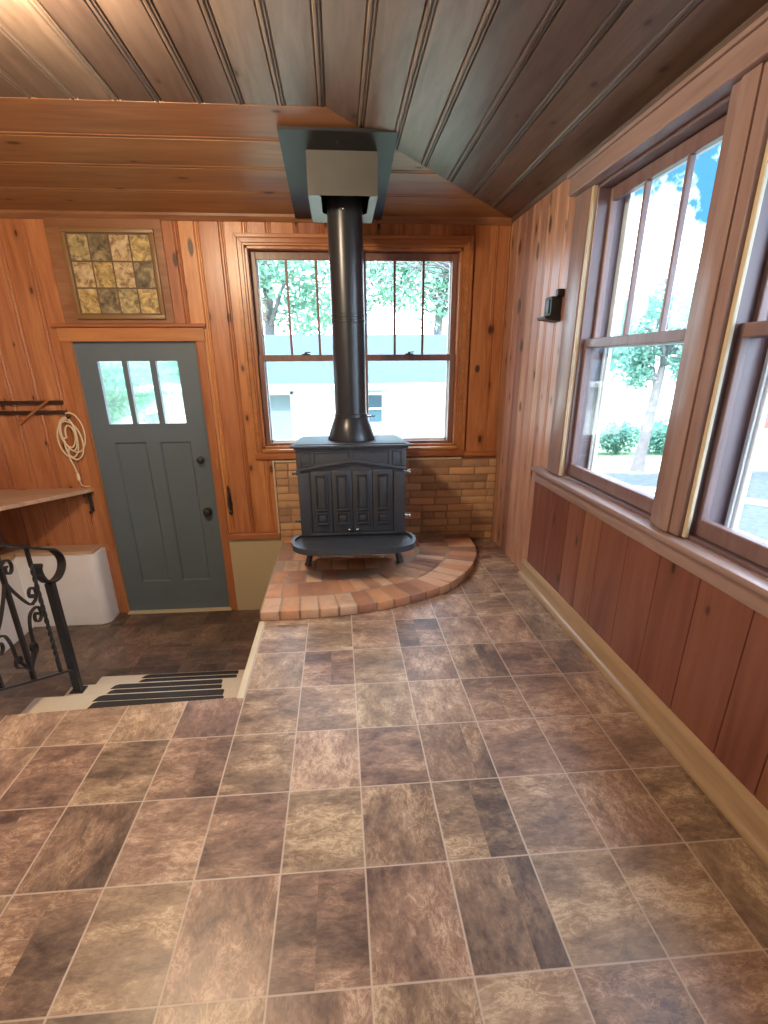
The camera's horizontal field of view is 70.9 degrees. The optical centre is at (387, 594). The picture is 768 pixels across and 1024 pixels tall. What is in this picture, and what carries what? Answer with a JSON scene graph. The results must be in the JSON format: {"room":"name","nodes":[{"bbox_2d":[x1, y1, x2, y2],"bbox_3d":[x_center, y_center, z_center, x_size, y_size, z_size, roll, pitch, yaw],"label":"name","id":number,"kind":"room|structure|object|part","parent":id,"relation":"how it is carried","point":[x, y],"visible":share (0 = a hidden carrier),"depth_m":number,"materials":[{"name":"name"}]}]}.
{"room":"sunroom","nodes":[
{"label":"sunroom","id":0,"kind":"room"},
{"bbox_2d":[0,528,5,550],"bbox_3d":[-2.757,-0.013,1.121,0.122,3.200,6.141,-2,23,-4],"label":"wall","id":1,"kind":"structure","parent":0,"point":[1,534],"depth_m":4.11,"materials":[{"name":"brown wood"}]},
{"bbox_2d":[0,488,94,513],"bbox_3d":[-2.514,-0.476,3.517,0.740,0.188,1.151,-2,23,-4],"label":"corner shelf","id":2,"kind":"object","parent":1,"relation":"attached to","point":[11,498],"visible":1,"depth_m":3.83,"materials":[{"name":"brown wood"}]},
{"bbox_2d":[0,559,33,652],"bbox_3d":[-2.769,0.358,3.274,0.160,0.553,2.200,-2,23,-4],"label":"wall","id":3,"kind":"structure","parent":0,"point":[7,628],"depth_m":3.97,"materials":[{"name":"white paint"}]},
{"bbox_2d":[0,544,101,564],"bbox_3d":[-2.495,0.068,3.188,0.715,0.046,2.181,-2,23,-4],"label":"trim","id":4,"kind":"structure","parent":3,"relation":"on","point":[7,553],"depth_m":4.06,"materials":[{"name":"brown wood"}]},
{"bbox_2d":[14,547,119,626],"bbox_3d":[-2.489,-0.057,4.215,0.575,0.575,0.200,-2,23,-4],"label":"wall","id":5,"kind":"structure","parent":0,"point":[86,591],"depth_m":4.14,"materials":[{"name":"white paint"}]},
{"bbox_2d":[0,609,259,715],"bbox_3d":[-1.800,0.608,3.456,2.300,0.060,2.271,-2,23,-4],"label":"floor","id":6,"kind":"structure","parent":0,"point":[183,642],"depth_m":3.87,"materials":[{"name":"stone"}]},
{"bbox_2d":[21,670,244,713],"bbox_3d":[-1.187,0.610,2.829,1.035,0.422,1.015,-2,23,-4],"label":"stairs","id":7,"kind":"structure","parent":6,"relation":"on","point":[231,686],"depth_m":2.63,"materials":[{"name":"beige paint"}]},
{"bbox_2d":[0,543,87,693],"bbox_3d":[-1.611,0.131,2.135,0.068,1.290,1.394,-2,23,-4],"label":"stair handrail","id":8,"kind":"object","parent":7,"relation":"on","point":[36,570],"visible":1,"depth_m":2.52,"materials":[{"name":"black metal"}]},
{"bbox_3d":[-1.612,-0.150,2.015,0.044,0.679,1.393,-2,23,-4],"label":"rail","id":9,"kind":"part","parent":8,"relation":"part of","materials":[{"name":"black metal"}]},
{"bbox_3d":[-1.603,0.397,2.167,0.024,0.530,1.244,-2,23,-4],"label":"rail","id":10,"kind":"part","parent":8,"relation":"part of","materials":[{"name":"black metal"}]},
{"bbox_3d":[-1.656,0.228,2.763,0.068,0.620,0.068,-2,23,-4],"label":"post","id":11,"kind":"part","parent":8,"relation":"part of","materials":[{"name":"black metal"}]},
{"bbox_2d":[87,695,223,708],"bbox_3d":[-1.086,0.510,2.519,0.615,0.003,0.076,-2,23,-4],"label":"strip","id":12,"kind":"object","parent":7,"relation":"on","point":[104,704],"visible":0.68,"depth_m":2.53,"materials":[{"name":"black rubber"}]},
{"bbox_2d":[92,689,223,701],"bbox_3d":[-1.094,0.483,2.583,0.602,0.003,0.048,-2,23,-4],"label":"strip","id":13,"kind":"object","parent":7,"relation":"on","point":[213,691],"visible":1,"depth_m":2.58,"materials":[{"name":"black rubber"}]},
{"bbox_2d":[107,684,221,693],"bbox_3d":[-1.194,0.509,2.882,0.597,0.003,0.047,-2,23,-4],"label":"strip","id":14,"kind":"object","parent":7,"relation":"on","point":[215,686],"visible":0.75,"depth_m":2.88,"materials":[{"name":"black rubber"}]},
{"bbox_2d":[111,679,222,688],"bbox_3d":[-1.199,0.487,2.932,0.585,0.003,0.041,-2,23,-4],"label":"strip","id":15,"kind":"object","parent":7,"relation":"on","point":[215,681],"visible":1,"depth_m":2.93,"materials":[{"name":"black rubber"}]},
{"bbox_2d":[139,674,236,681],"bbox_3d":[-1.203,0.506,3.247,0.575,0.003,0.036,-2,23,-4],"label":"strip","id":16,"kind":"object","parent":7,"relation":"on","point":[232,675],"visible":0.79,"depth_m":3.24,"materials":[{"name":"black rubber"}]},
{"bbox_2d":[142,670,238,677],"bbox_3d":[-1.204,0.487,3.291,0.572,0.003,0.037,-2,23,-4],"label":"strip","id":17,"kind":"object","parent":7,"relation":"on","point":[232,671],"visible":1,"depth_m":3.29,"materials":[{"name":"black rubber"}]},
{"bbox_2d":[0,218,511,612],"bbox_3d":[-1.041,-1.255,4.008,4.042,3.200,0.175,-2,23,-4],"label":"wall","id":18,"kind":"structure","parent":0,"point":[200,259],"depth_m":3.80,"materials":[{"name":"orange wood"}]},
{"bbox_2d":[0,400,63,404],"bbox_3d":[-2.611,-1.335,3.757,0.660,0.026,0.022,-2,23,-4],"label":"wall rail","id":19,"kind":"object","parent":18,"relation":"attached to","point":[51,402],"visible":1,"depth_m":3.76,"materials":[{"name":"brown wood"}]},
{"bbox_2d":[0,410,67,414],"bbox_3d":[-2.604,-1.274,3.784,0.675,0.026,0.022,-2,23,-4],"label":"wall rail","id":20,"kind":"object","parent":18,"relation":"attached to","point":[47,412],"visible":1,"depth_m":3.78,"materials":[{"name":"brown wood"}]},
{"bbox_2d":[19,399,49,423],"bbox_3d":[-2.478,-1.279,3.773,0.244,0.168,0.016,-2,23,-4],"label":"stick","id":21,"kind":"object","parent":20,"relation":"attached to","point":[47,400],"visible":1,"depth_m":3.77,"materials":[{"name":"brown wood"}]},
{"bbox_2d":[56,412,89,486],"bbox_3d":[-2.268,-1.040,3.897,0.198,0.527,0.056,-2,23,-4],"label":"extension cord","id":22,"kind":"object","parent":20,"relation":"hanging from","point":[62,419],"visible":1,"depth_m":3.86,"materials":[{"name":"beige rubber"}]},
{"bbox_2d":[43,218,174,323],"bbox_3d":[-1.802,-2.100,3.513,0.715,0.603,0.016,-2,23,-4],"label":"trim","id":23,"kind":"structure","parent":18,"relation":"attached to","point":[51,225],"depth_m":3.48,"materials":[{"name":"brown wood"}]},
{"bbox_2d":[59,227,165,318],"bbox_3d":[-1.778,-2.077,3.505,0.570,0.515,0.022,-2,23,-4],"label":"stained glass window","id":24,"kind":"structure","parent":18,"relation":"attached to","point":[114,273],"depth_m":3.50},
{"bbox_2d":[67,234,90,259],"bbox_3d":[-1.968,-2.209,3.432,0.117,0.141,0.003,-2,23,-4],"label":"tile","id":25,"kind":"object","parent":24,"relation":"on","point":[78,245],"depth_m":3.43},
{"bbox_2d":[72,262,95,286],"bbox_3d":[-1.968,-2.070,3.492,0.117,0.141,0.003,-2,23,-4],"label":"tile","id":26,"kind":"object","parent":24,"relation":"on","point":[83,273],"depth_m":3.49,"materials":[{"name":"beige tile"}]},
{"bbox_2d":[78,289,100,312],"bbox_3d":[-1.967,-1.931,3.551,0.117,0.141,0.003,-2,23,-4],"label":"tile","id":27,"kind":"object","parent":24,"relation":"attached to","point":[89,300],"depth_m":3.55,"materials":[{"name":"yellow tile"}]},
{"bbox_2d":[87,234,110,260],"bbox_3d":[-1.842,-2.214,3.442,0.117,0.141,0.003,-2,23,-4],"label":"tile","id":28,"kind":"object","parent":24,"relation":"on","point":[98,245],"depth_m":3.44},
{"bbox_2d":[93,262,115,286],"bbox_3d":[-1.841,-2.075,3.501,0.117,0.141,0.003,-2,23,-4],"label":"tile","id":29,"kind":"object","parent":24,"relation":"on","point":[104,273],"depth_m":3.50,"materials":[{"name":"yellow tile"}]},
{"bbox_2d":[98,289,120,312],"bbox_3d":[-1.840,-1.936,3.561,0.117,0.141,0.003,-2,23,-4],"label":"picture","id":30,"kind":"object","parent":24,"relation":"attached to","point":[109,300],"depth_m":3.56},
{"bbox_2d":[108,235,131,260],"bbox_3d":[-1.715,-2.219,3.452,0.117,0.141,0.003,-2,23,-4],"label":"tile","id":31,"kind":"object","parent":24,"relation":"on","point":[119,246],"depth_m":3.45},
{"bbox_2d":[113,262,135,287],"bbox_3d":[-1.715,-2.080,3.511,0.117,0.141,0.003,-2,23,-4],"label":"tile","id":32,"kind":"object","parent":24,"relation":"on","point":[124,273],"depth_m":3.51,"materials":[{"name":"beige tile"}]},
{"bbox_2d":[118,289,139,312],"bbox_3d":[-1.714,-1.941,3.571,0.117,0.141,0.003,-2,23,-4],"label":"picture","id":33,"kind":"object","parent":24,"relation":"attached to","point":[128,299],"depth_m":3.57},
{"bbox_2d":[129,235,151,260],"bbox_3d":[-1.589,-2.224,3.462,0.117,0.141,0.003,-2,23,-4],"label":"tile","id":34,"kind":"object","parent":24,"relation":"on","point":[140,246],"depth_m":3.46,"materials":[{"name":"beige tile"}]},
{"bbox_2d":[134,263,155,287],"bbox_3d":[-1.588,-2.085,3.521,0.117,0.141,0.003,-2,23,-4],"label":"tile","id":35,"kind":"object","parent":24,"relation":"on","point":[144,273],"depth_m":3.52,"materials":[{"name":"brown tile"}]},
{"bbox_2d":[138,289,159,312],"bbox_3d":[-1.587,-1.946,3.580,0.117,0.141,0.003,-2,23,-4],"label":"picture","id":36,"kind":"object","parent":24,"relation":"attached to","point":[148,299],"depth_m":3.58},
{"bbox_2d":[50,324,205,341],"bbox_3d":[-1.739,-1.773,3.653,1.004,0.108,0.062,-2,23,-4],"label":"trim","id":37,"kind":"structure","parent":18,"relation":"attached to","point":[65,332],"depth_m":3.64,"materials":[{"name":"brown wood"}]},
{"bbox_2d":[61,341,237,612],"bbox_3d":[-1.733,-0.808,4.098,0.947,2.041,0.080,-2,23,-4],"label":"trim","id":38,"kind":"structure","parent":18,"relation":"attached to","point":[68,349],"depth_m":3.97,"materials":[{"name":"brown wood"}]},
{"bbox_2d":[73,341,229,610],"bbox_3d":[-1.707,-0.807,4.088,0.864,2.022,0.104,-2,23,-4],"label":"door","id":39,"kind":"structure","parent":18,"relation":"in","point":[144,400],"depth_m":4.05,"materials":[{"name":"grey wood"}]},
{"bbox_3d":[-1.932,-1.431,3.836,0.167,0.421,0.005,-2,23,-4],"label":"glass pane","id":40,"kind":"part","parent":39,"relation":"part of","materials":[{"name":"clear glass"}]},
{"bbox_3d":[-1.740,-1.439,3.851,0.158,0.421,0.005,-2,23,-4],"label":"glass pane","id":41,"kind":"part","parent":39,"relation":"part of","materials":[{"name":"clear glass"}]},
{"bbox_3d":[-1.549,-1.446,3.866,0.154,0.421,0.005,-2,23,-4],"label":"glass pane","id":42,"kind":"part","parent":39,"relation":"part of","materials":[{"name":"clear glass"}]},
{"bbox_3d":[-1.397,-0.634,4.168,0.065,0.065,0.062,-2,23,-4],"label":"knob","id":43,"kind":"part","parent":39,"relation":"part of","materials":[{"name":"black metal"}]},
{"bbox_2d":[128,607,231,614],"bbox_3d":[-1.720,0.128,4.490,0.835,0.012,0.095,-2,23,-4],"label":"trim","id":44,"kind":"structure","parent":18,"relation":"attached to","point":[213,608],"depth_m":4.46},
{"bbox_2d":[227,485,232,515],"bbox_3d":[-1.218,-0.716,4.135,0.036,0.240,0.053,-2,23,-4],"label":"iron latch","id":45,"kind":"object","parent":18,"relation":"attached to","point":[230,503],"visible":1,"depth_m":4.13,"materials":[{"name":"black metal"}]},
{"bbox_3d":[-1.217,-0.690,4.144,0.028,0.160,0.049,-2,23,-4],"label":"thumb lever","id":46,"kind":"part","parent":45,"relation":"part of","materials":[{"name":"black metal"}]},
{"bbox_2d":[228,531,280,539],"bbox_3d":[-1.051,-0.464,4.254,0.402,0.048,0.060,-2,23,-4],"label":"trim","id":47,"kind":"structure","parent":18,"relation":"on","point":[266,534],"depth_m":4.23,"materials":[{"name":"brown wood"}]},
{"bbox_2d":[0,210,512,225],"bbox_3d":[-1.062,-2.410,3.438,3.802,0.046,0.034,-2,23,-4],"label":"trim","id":48,"kind":"structure","parent":18,"relation":"attached to","point":[17,214],"depth_m":3.44,"materials":[{"name":"brown wood"}]},
{"bbox_2d":[244,245,332,448],"bbox_3d":[-0.588,-1.727,3.874,0.716,1.299,0.150,-2,23,-4],"label":"window","id":49,"kind":"structure","parent":18,"relation":"in","point":[253,253],"depth_m":3.77,"materials":[{"name":"brown wood"}]},
{"bbox_3d":[-0.593,-1.750,3.928,0.676,1.263,0.030,-2,23,-4],"label":"storm frame","id":50,"kind":"part","parent":49,"relation":"part of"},
{"bbox_3d":[-0.592,-2.003,3.779,0.676,0.677,0.030,-2,23,-4],"label":"sash","id":51,"kind":"part","parent":49,"relation":"part of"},
{"bbox_3d":[-0.585,-1.429,3.985,0.676,0.624,0.030,-2,23,-4],"label":"sash","id":52,"kind":"part","parent":49,"relation":"part of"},
{"bbox_2d":[232,233,473,454],"bbox_3d":[-0.217,-1.746,3.875,1.586,1.398,0.158,-2,23,-4],"label":"trim","id":53,"kind":"structure","parent":18,"relation":"attached to","point":[239,239],"depth_m":3.64,"materials":[{"name":"brown wood"}]},
{"bbox_2d":[255,446,496,459],"bbox_3d":[-0.080,-1.085,4.119,1.842,0.080,0.090,-2,23,-4],"label":"trim","id":54,"kind":"structure","parent":18,"relation":"attached to","point":[413,451],"depth_m":4.11,"materials":[{"name":"brown wood"}]},
{"bbox_2d":[272,457,496,541],"bbox_3d":[-0.012,-0.736,4.235,1.712,0.655,0.062,-2,23,-4],"label":"wall panel","id":55,"kind":"object","parent":18,"relation":"attached to","point":[443,495],"visible":0.55,"depth_m":4.22,"materials":[{"name":"brown brick"}]},
{"bbox_2d":[363,247,463,445],"bbox_3d":[0.150,-1.756,3.932,0.717,1.299,0.150,-2,23,-4],"label":"window","id":56,"kind":"structure","parent":18,"relation":"in","point":[454,256],"depth_m":3.86,"materials":[{"name":"brown wood"}]},
{"bbox_3d":[0.153,-1.458,4.042,0.677,0.624,0.030,-2,23,-4],"label":"sash","id":57,"kind":"part","parent":56,"relation":"part of","materials":[{"name":"brown wood"}]},
{"bbox_3d":[0.147,-2.032,3.836,0.677,0.677,0.030,-2,23,-4],"label":"sash","id":58,"kind":"part","parent":56,"relation":"part of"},
{"bbox_2d":[0,538,767,1023],"bbox_3d":[-0.797,0.769,1.617,4.002,0.050,5.901,-2,23,-4],"label":"floor","id":59,"kind":"structure","parent":0,"point":[439,809],"depth_m":1.60,"materials":[{"name":"tile"}]},
{"bbox_2d":[236,621,264,698],"bbox_3d":[-0.666,0.315,2.654,0.031,0.041,0.755,-2,23,-4],"label":"trim","id":60,"kind":"structure","parent":59,"relation":"attached to","point":[248,669],"depth_m":2.58,"materials":[{"name":"beige wood"}]},
{"bbox_2d":[260,533,475,620],"bbox_3d":[-0.039,-0.176,3.678,1.467,0.062,1.391,-2,23,-4],"label":"brick hearth","id":61,"kind":"object","parent":59,"relation":"on","point":[332,586],"visible":0.77,"depth_m":3.43,"materials":[{"name":"brown brick"}]},
{"bbox_2d":[290,435,415,565],"bbox_3d":[-0.229,-0.570,3.497,0.784,0.812,0.755,-2,23,-4],"label":"wood stove","id":62,"kind":"object","parent":61,"relation":"on","point":[352,494],"visible":1,"depth_m":3.38,"materials":[{"name":"grey metal"}]},
{"bbox_3d":[-0.516,-0.297,3.620,0.070,0.215,0.102,19,30,38],"label":"leg","id":63,"kind":"part","parent":62,"relation":"part of","materials":[{"name":"grey metal"}]},
{"bbox_3d":[-0.416,-0.580,3.406,0.124,0.392,0.030,-2,23,-4],"label":"door","id":64,"kind":"part","parent":62,"relation":"part of","materials":[{"name":"grey metal"}]},
{"bbox_3d":[-0.288,-0.585,3.416,0.124,0.392,0.030,-2,23,-4],"label":"door","id":65,"kind":"part","parent":62,"relation":"part of","materials":[{"name":"grey metal"}]},
{"bbox_2d":[326,195,374,441],"bbox_3d":[-0.237,-1.640,3.190,0.304,1.398,0.304,-2,23,-4],"label":"stovepipe","id":66,"kind":"object","parent":62,"relation":"on","point":[351,423],"visible":0.91,"depth_m":3.12,"materials":[{"name":"metal"}]},
{"bbox_3d":[-0.243,-0.983,3.470,0.732,0.030,0.480,-2,23,-4],"label":"plate","id":67,"kind":"part","parent":62,"relation":"part of","materials":[{"name":"grey metal"}]},
{"bbox_2d":[292,532,415,555],"bbox_3d":[-0.211,-0.322,3.389,0.784,0.036,0.360,-2,23,-4],"label":"shelf","id":68,"kind":"object","parent":62,"relation":"attached to","point":[308,543],"depth_m":3.37,"materials":[{"name":"grey metal"}]},
{"bbox_3d":[-0.160,-0.590,3.426,0.124,0.392,0.030,-2,23,-4],"label":"door","id":69,"kind":"part","parent":62,"relation":"part of","materials":[{"name":"grey metal"}]},
{"bbox_3d":[-0.032,-0.595,3.436,0.124,0.392,0.030,-2,23,-4],"label":"door","id":70,"kind":"part","parent":62,"relation":"part of","materials":[{"name":"grey metal"}]},
{"bbox_3d":[0.056,-0.319,3.665,0.102,0.215,0.070,17,28,35],"label":"leg","id":71,"kind":"part","parent":62,"relation":"part of","materials":[{"name":"grey metal"}]},
{"bbox_2d":[0,0,767,217],"bbox_3d":[-0.804,-1.406,0.744,4.021,0.248,6.001,-2,23,-4],"label":"ceiling","id":72,"kind":"structure","parent":0,"point":[106,105],"depth_m":2.10,"materials":[{"name":"brown wood"}]},
{"bbox_3d":[-1.016,-2.318,2.896,4.002,0.240,1.309,-2,23,-4],"label":"hip panel","id":73,"kind":"part","parent":72,"relation":"part of","materials":[{"name":"brown wood"}]},
{"bbox_2d":[277,126,397,222],"bbox_3d":[-0.273,-2.242,2.988,0.555,0.217,1.035,-2,23,-4],"label":"box","id":74,"kind":"object","parent":72,"relation":"attached to","point":[319,162],"visible":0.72,"depth_m":2.68,"materials":[{"name":"black metal"}]},
{"bbox_2d":[491,93,767,809],"bbox_3d":[1.157,-0.166,1.425,0.164,3.200,6.141,-2,23,-4],"label":"wall","id":75,"kind":"structure","parent":0,"point":[702,651],"depth_m":2.48,"materials":[{"name":"brown wood"}]},
{"bbox_2d":[537,288,564,322],"bbox_3d":[0.873,-1.551,2.902,0.088,0.152,0.150,-2,23,-4],"label":"wall lamp","id":76,"kind":"object","parent":75,"relation":"attached to","point":[552,309],"depth_m":2.87,"materials":[{"name":"black metal"}]},
{"bbox_2d":[537,315,560,322],"bbox_3d":[0.872,-1.499,2.935,0.088,0.030,0.130,-2,23,-4],"label":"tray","id":77,"kind":"object","parent":76,"relation":"on","point":[546,318],"depth_m":2.88,"materials":[{"name":"black metal"}]},
{"bbox_2d":[511,2,767,221],"bbox_3d":[1.076,-1.344,0.893,0.016,0.030,5.901,-2,23,-4],"label":"trim","id":78,"kind":"structure","parent":75,"relation":"attached to","point":[763,9],"depth_m":1.96,"materials":[{"name":"brown wood"}]},
{"bbox_2d":[517,558,767,866],"bbox_3d":[1.104,0.792,1.314,0.038,0.124,5.000,-2,23,-4],"label":"baseboard","id":79,"kind":"structure","parent":75,"relation":"attached to","point":[734,801],"depth_m":2.00,"materials":[{"name":"beige wood"}]},
{"bbox_2d":[563,94,730,518],"bbox_3d":[1.065,-1.061,2.256,0.150,1.305,0.940,-2,23,-4],"label":"window","id":80,"kind":"structure","parent":75,"relation":"in","point":[615,196],"depth_m":2.45,"materials":[{"name":"paint"}]},
{"bbox_3d":[1.027,-0.777,2.373,0.030,0.663,0.912,-2,23,-4],"label":"sash","id":81,"kind":"part","parent":80,"relation":"part of","materials":[{"name":"brown wood"}]},
{"bbox_3d":[1.123,-1.063,2.260,0.030,1.281,0.912,-2,23,-4],"label":"storm frame","id":82,"kind":"part","parent":80,"relation":"part of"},
{"bbox_3d":[1.060,-1.346,2.134,0.030,0.656,0.912,-2,23,-4],"label":"sash","id":83,"kind":"part","parent":80,"relation":"part of","materials":[{"name":"wood"}]},
{"bbox_3d":[1.129,0.561,1.184,0.014,0.652,4.938,-2,23,-4],"label":"panel","id":84,"kind":"part","parent":75,"relation":"part of","materials":[{"name":"brown wood"}]},
{"bbox_2d":[531,466,767,617],"bbox_3d":[1.014,-0.208,2.044,0.070,0.092,2.735,-2,23,-4],"label":"windowsill","id":85,"kind":"object","parent":75,"relation":"attached to","point":[749,588],"visible":0.98,"depth_m":1.92,"materials":[{"name":"brown wood"}]},
{"bbox_2d":[547,61,767,537],"bbox_3d":[1.020,-0.844,1.741,0.040,1.304,2.435,-2,23,-4],"label":"trim","id":86,"kind":"structure","parent":75,"relation":"attached to","point":[745,135],"depth_m":1.72,"materials":[{"name":"brown wood"}]},
{"bbox_2d":[567,11,767,196],"bbox_3d":[1.002,-1.471,1.438,0.074,0.088,2.532,-2,23,-4],"label":"trim","id":87,"kind":"structure","parent":75,"relation":"attached to","point":[715,78],"depth_m":1.75,"materials":[{"name":"brown wood"}]},
{"bbox_2d":[688,179,767,577],"bbox_3d":[1.162,-0.624,1.229,0.150,1.305,0.940,-2,23,-4],"label":"window","id":88,"kind":"structure","parent":75,"relation":"in","point":[742,407],"depth_m":1.72,"materials":[{"name":"paint"}]},
{"bbox_3d":[1.124,-0.340,1.347,0.030,0.663,0.912,-2,23,-4],"label":"sash","id":89,"kind":"part","parent":88,"relation":"part of","materials":[{"name":"brown wood"}]},
{"bbox_3d":[1.220,-0.626,1.234,0.030,1.281,0.912,-2,23,-4],"label":"storm frame","id":90,"kind":"part","parent":88,"relation":"part of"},
{"bbox_3d":[1.156,-0.909,1.107,0.030,0.656,0.912,-2,23,-4],"label":"sash","id":91,"kind":"part","parent":88,"relation":"part of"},
{"label":"outside","id":92,"kind":"structure","parent":0,"visible":0},
{"bbox_2d":[595,374,767,540],"bbox_3d":[21.470,-14.526,39.472,110.000,0.620,120.000,-2,23,-4],"label":"ground","id":93,"kind":"structure","parent":92,"point":[754,518],"depth_m":10.46,"materials":[{"name":"soil"}]},
{"bbox_2d":[258,260,382,334],"bbox_3d":[-4.434,-9.640,18.774,8.572,8.375,6.204,-2,23,-4],"label":"tree","id":94,"kind":"object","parent":93,"relation":"on","point":[268,270],"visible":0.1,"depth_m":18.23,"materials":[{"name":"green plant"}]},
{"bbox_2d":[264,335,446,439],"bbox_3d":[-2.392,-5.332,14.922,11.750,3.350,6.770,-2,23,-4],"label":"neighboring building","id":95,"kind":"structure","parent":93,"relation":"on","point":[407,398],"depth_m":12.39,"materials":[{"name":"white paint"}]},
{"bbox_3d":[-2.445,-3.561,12.415,0.560,1.940,0.060,-2,23,-4],"label":"door","id":96,"kind":"part","parent":95,"relation":"part of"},
{"bbox_3d":[-2.444,-3.600,12.379,0.680,2.040,0.075,-2,23,-4],"label":"door frame","id":97,"kind":"part","parent":95,"relation":"part of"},
{"bbox_3d":[-0.317,-4.248,12.327,0.360,0.590,0.010,-2,23,-4],"label":"pane","id":98,"kind":"part","parent":95,"relation":"part of","materials":[{"name":"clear glass"}]},
{"bbox_2d":[366,261,449,334],"bbox_3d":[1.787,-10.297,19.942,7.860,8.597,5.389,-2,23,-4],"label":"tree","id":99,"kind":"object","parent":93,"relation":"on","point":[440,312],"visible":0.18,"depth_m":18.93,"materials":[{"name":"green plant"}]},
{"bbox_2d":[366,261,449,309],"bbox_3d":[0.897,-4.547,8.280,3.985,6.140,2.217,3,23,8],"label":"tree","id":100,"kind":"object","parent":93,"relation":"on","point":[446,266],"visible":0.09,"depth_m":8.34,"materials":[{"name":"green plant"}]},
{"bbox_2d":[598,429,605,445],"bbox_3d":[4.393,-3.551,12.212,1.056,0.838,0.900,-2,23,-4],"label":"shrub","id":101,"kind":"object","parent":93,"relation":"on","point":[602,430],"visible":0.06,"depth_m":12.03,"materials":[{"name":"green plant"}]},
{"bbox_2d":[598,418,640,453],"bbox_3d":[5.282,-3.618,12.363,1.053,0.833,0.837,-2,23,-4],"label":"shrub","id":102,"kind":"object","parent":93,"relation":"on","point":[626,434],"visible":0.9,"depth_m":12.23,"materials":[{"name":"green plant"}]},
{"bbox_2d":[610,291,658,370],"bbox_3d":[8.135,-8.955,20.298,5.090,4.522,3.600,-14,27,-28],"label":"tree","id":103,"kind":"object","parent":93,"relation":"on","point":[621,313],"visible":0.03,"depth_m":20.12,"materials":[{"name":"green plant"}]},
{"bbox_2d":[634,416,668,454],"bbox_3d":[6.234,-3.627,12.368,1.166,0.886,0.904,-2,23,-4],"label":"shrub","id":104,"kind":"object","parent":93,"relation":"on","point":[659,430],"visible":0.41,"depth_m":12.20,"materials":[{"name":"green plant"}]},
{"bbox_2d":[609,277,695,471],"bbox_3d":[5.042,-3.765,9.623,3.467,3.400,1.620,-2,23,-4],"label":"tree","id":105,"kind":"object","parent":93,"relation":"on","point":[634,360],"visible":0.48,"depth_m":9.45,"materials":[{"name":"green plant"}]},
{"bbox_2d":[637,262,696,355],"bbox_3d":[13.955,-9.910,21.159,9.193,5.540,4.832,2,23,5],"label":"tree","id":106,"kind":"object","parent":93,"relation":"on","point":[663,277],"visible":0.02,"depth_m":20.70,"materials":[{"name":"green plant"}]},
{"bbox_2d":[632,485,767,506],"bbox_3d":[5.071,-1.403,8.069,0.430,0.100,3.153,-22,31,-40],"label":"edging","id":107,"kind":"object","parent":93,"relation":"on","point":[647,489],"visible":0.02,"depth_m":7.98,"materials":[{"name":"concrete"}]},
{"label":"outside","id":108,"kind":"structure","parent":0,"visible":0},
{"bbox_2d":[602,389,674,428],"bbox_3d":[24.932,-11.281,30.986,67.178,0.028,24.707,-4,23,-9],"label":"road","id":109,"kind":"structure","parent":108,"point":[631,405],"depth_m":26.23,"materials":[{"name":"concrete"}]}
]}

